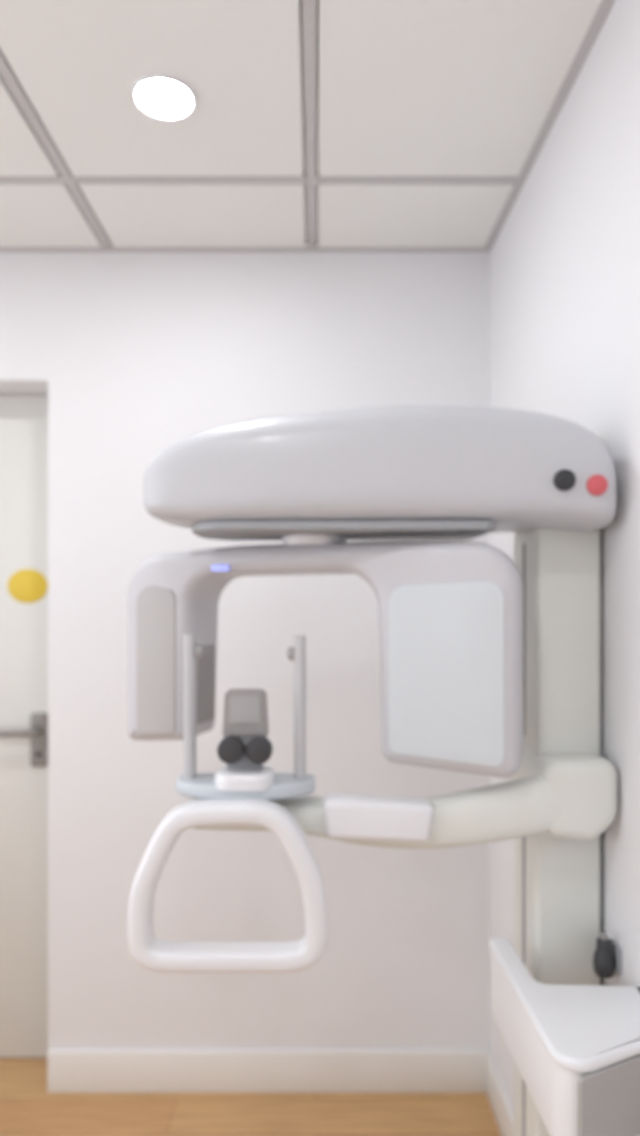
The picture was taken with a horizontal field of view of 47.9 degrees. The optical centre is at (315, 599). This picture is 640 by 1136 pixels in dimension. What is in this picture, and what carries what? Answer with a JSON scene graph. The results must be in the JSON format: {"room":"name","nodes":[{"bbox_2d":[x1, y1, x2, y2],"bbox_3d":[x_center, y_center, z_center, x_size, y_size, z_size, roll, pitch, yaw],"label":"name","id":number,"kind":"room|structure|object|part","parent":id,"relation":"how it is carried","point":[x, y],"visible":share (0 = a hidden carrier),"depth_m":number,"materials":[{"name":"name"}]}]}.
{"room":"radiology room","nodes":[
{"label":"radiology room","id":0,"kind":"room"},
{"bbox_2d":[0,252,489,1050],"bbox_3d":[-0.792,0.158,2.240,3.016,2.593,0.200,0,0,0],"label":"wall","id":1,"kind":"structure","parent":0,"point":[134,355],"depth_m":2.14,"materials":[{"name":"white paint"}]},
{"bbox_2d":[0,395,47,1057],"bbox_3d":[-1.208,0.400,2.270,0.817,2.097,0.100,0,0,0],"label":"door","id":2,"kind":"structure","parent":1,"relation":"in","point":[23,418],"depth_m":2.28,"materials":[{"name":"paint"}]},
{"bbox_3d":[-0.940,0.412,2.246,0.157,0.028,0.052,0,0,0],"label":"lever","id":3,"kind":"part","parent":2,"relation":"part of","materials":[{"name":"metal"}]},
{"bbox_2d":[8,569,47,602],"bbox_3d":[-0.911,-0.044,2.279,0.128,0.108,0.003,0,0,0],"label":"door sign","id":4,"kind":"object","parent":2,"relation":"attached to","point":[25,585],"visible":0.98,"depth_m":2.28,"materials":[{"name":"yellow plastic"}]},
{"bbox_3d":[-0.873,0.441,2.275,0.054,0.170,0.010,0,0,0],"label":"handle","id":5,"kind":"part","parent":2,"relation":"part of","materials":[{"name":"metal"}]},
{"bbox_2d":[47,1050,490,1092],"bbox_3d":[-0.139,1.394,2.133,1.309,0.120,0.014,0,0,0],"label":"baseboard","id":6,"kind":"structure","parent":1,"relation":"attached to","point":[68,1071],"depth_m":2.13,"materials":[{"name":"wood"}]},
{"bbox_2d":[0,1058,500,1135],"bbox_3d":[-0.792,1.479,0.360,2.616,0.050,3.920,0,0,0],"label":"floor","id":7,"kind":"structure","parent":0,"point":[27,1108],"depth_m":2.05,"materials":[{"name":"brown wood"}]},
{"bbox_2d":[127,405,616,1135],"bbox_3d":[0.072,0.558,1.332,0.886,1.793,0.386,0,0,0],"label":"dental x-ray machine","id":8,"kind":"object","parent":7,"relation":"on","point":[490,661],"visible":1,"depth_m":1.20,"materials":[{"name":"white plastic"}]},
{"bbox_2d":[211,565,229,570],"bbox_3d":[-0.176,-0.059,1.332,0.036,0.012,0.007,0,0,20],"label":"indicator light","id":9,"kind":"object","parent":8,"relation":"attached to","point":[213,567],"depth_m":1.33,"materials":[{"name":"blue"}]},
{"bbox_3d":[-0.140,0.246,1.192,0.044,0.044,0.043,0,0,0],"label":"adjusting knob","id":10,"kind":"part","parent":8,"relation":"part of","materials":[{"name":"plastic"}]},
{"bbox_3d":[-0.120,0.257,1.216,0.060,0.060,0.018,0,0,0],"label":"post stem","id":11,"kind":"part","parent":8,"relation":"part of","materials":[{"name":"grey plastic"}]},
{"bbox_2d":[175,765,314,799],"bbox_3d":[-0.120,0.305,1.220,0.236,0.045,0.109,0,0,0],"label":"tray","id":12,"kind":"object","parent":8,"relation":"on","point":[230,782],"depth_m":1.19,"materials":[{"name":"white plastic"}]},
{"bbox_2d":[229,696,260,723],"bbox_3d":[-0.119,0.183,1.205,0.053,0.046,0.004,0,0,0],"label":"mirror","id":13,"kind":"object","parent":8,"relation":"on","point":[242,709],"depth_m":1.20,"materials":[{"name":"mirror"}]},
{"bbox_3d":[-0.119,0.191,1.216,0.077,0.080,0.022,0,0,0],"label":"bite post","id":14,"kind":"part","parent":8,"relation":"part of","materials":[{"name":"grey plastic"}]},
{"bbox_3d":[-0.094,0.246,1.192,0.044,0.044,0.043,0,0,0],"label":"adjusting knob","id":15,"kind":"part","parent":8,"relation":"part of","materials":[{"name":"plastic"}]},
{"bbox_3d":[0.043,-0.123,1.304,0.515,0.015,0.240,0,0,0],"label":"belly plate","id":16,"kind":"part","parent":8,"relation":"part of","materials":[{"name":"white plastic"}]},
{"bbox_3d":[0.100,0.360,1.250,0.655,0.128,0.101,0,0,0],"label":"arm","id":17,"kind":"part","parent":8,"relation":"part of","materials":[{"name":"white plastic"}]},
{"bbox_3d":[0.102,-0.229,1.305,0.795,0.219,0.278,0,0,0],"label":"overhead arm","id":18,"kind":"part","parent":8,"relation":"part of","materials":[{"name":"white plastic"}]},
{"bbox_2d":[0,0,601,246],"bbox_3d":[-0.792,-1.067,0.270,2.616,0.063,3.740,0,0,0],"label":"ceiling","id":19,"kind":"structure","parent":0,"point":[329,123],"depth_m":1.56,"materials":[{"name":"tile"}]},
{"bbox_2d":[131,73,196,119],"bbox_3d":[-0.312,-1.032,1.483,0.132,0.008,0.132,0,0,0],"label":"recessed light","id":20,"kind":"object","parent":19,"relation":"in","point":[163,96],"visible":1,"depth_m":1.48,"materials":[{"name":"white plastic"}]},
{"bbox_2d":[136,80,191,115],"bbox_3d":[-0.312,-1.033,1.483,0.113,0.006,0.113,0,0,0],"label":"diffuser","id":21,"kind":"object","parent":20,"relation":"attached to","point":[153,97],"depth_m":1.48,"materials":[{"name":"white plastic"}]},
{"bbox_2d":[490,0,639,1135],"bbox_3d":[0.616,0.158,0.170,0.200,2.593,3.940,0,0,0],"label":"wall","id":22,"kind":"structure","parent":0,"point":[565,257],"depth_m":1.31,"materials":[{"name":"white paint"}]},
{"bbox_2d":[0,0,614,251],"bbox_3d":[-0.792,-1.042,0.270,2.616,0.018,3.740,0,0,0],"label":"trim","id":23,"kind":"structure","parent":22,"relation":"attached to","point":[605,6],"depth_m":1.89,"materials":[{"name":"grey metal"}]},
{"bbox_2d":[486,1053,513,1135],"bbox_3d":[0.509,1.394,0.263,0.014,0.120,3.726,0,0,0],"label":"baseboard","id":24,"kind":"structure","parent":22,"relation":"attached to","point":[503,1112],"depth_m":1.98,"materials":[{"name":"wood"}]},
{"bbox_2d":[489,937,639,1135],"bbox_3d":[0.414,0.681,1.136,0.202,0.135,0.368,0,0,0],"label":"cabinet","id":25,"kind":"object","parent":22,"relation":"attached to","point":[575,1049],"visible":1,"depth_m":1.03,"materials":[{"name":"white laminate"}]},
{"bbox_2d":[489,937,639,1071],"bbox_3d":[0.414,0.622,1.140,0.202,0.016,0.361,0,0,0],"label":"countertop","id":26,"kind":"structure","parent":25,"relation":"on","point":[581,1028],"depth_m":1.07,"materials":[{"name":"white laminate"}]},
{"bbox_3d":[0.430,0.688,0.994,0.179,0.109,0.008,0,0,-25],"label":"drawer","id":27,"kind":"part","parent":25,"relation":"part of","materials":[{"name":"grey laminate"}]},
{"bbox_2d":[593,933,621,978],"bbox_3d":[0.496,0.607,1.235,0.040,0.070,0.040,0,0,0],"label":"switch","id":28,"kind":"object","parent":22,"relation":"attached to","point":[607,958],"visible":1,"depth_m":1.22,"materials":[{"name":"plastic"}]}
]}

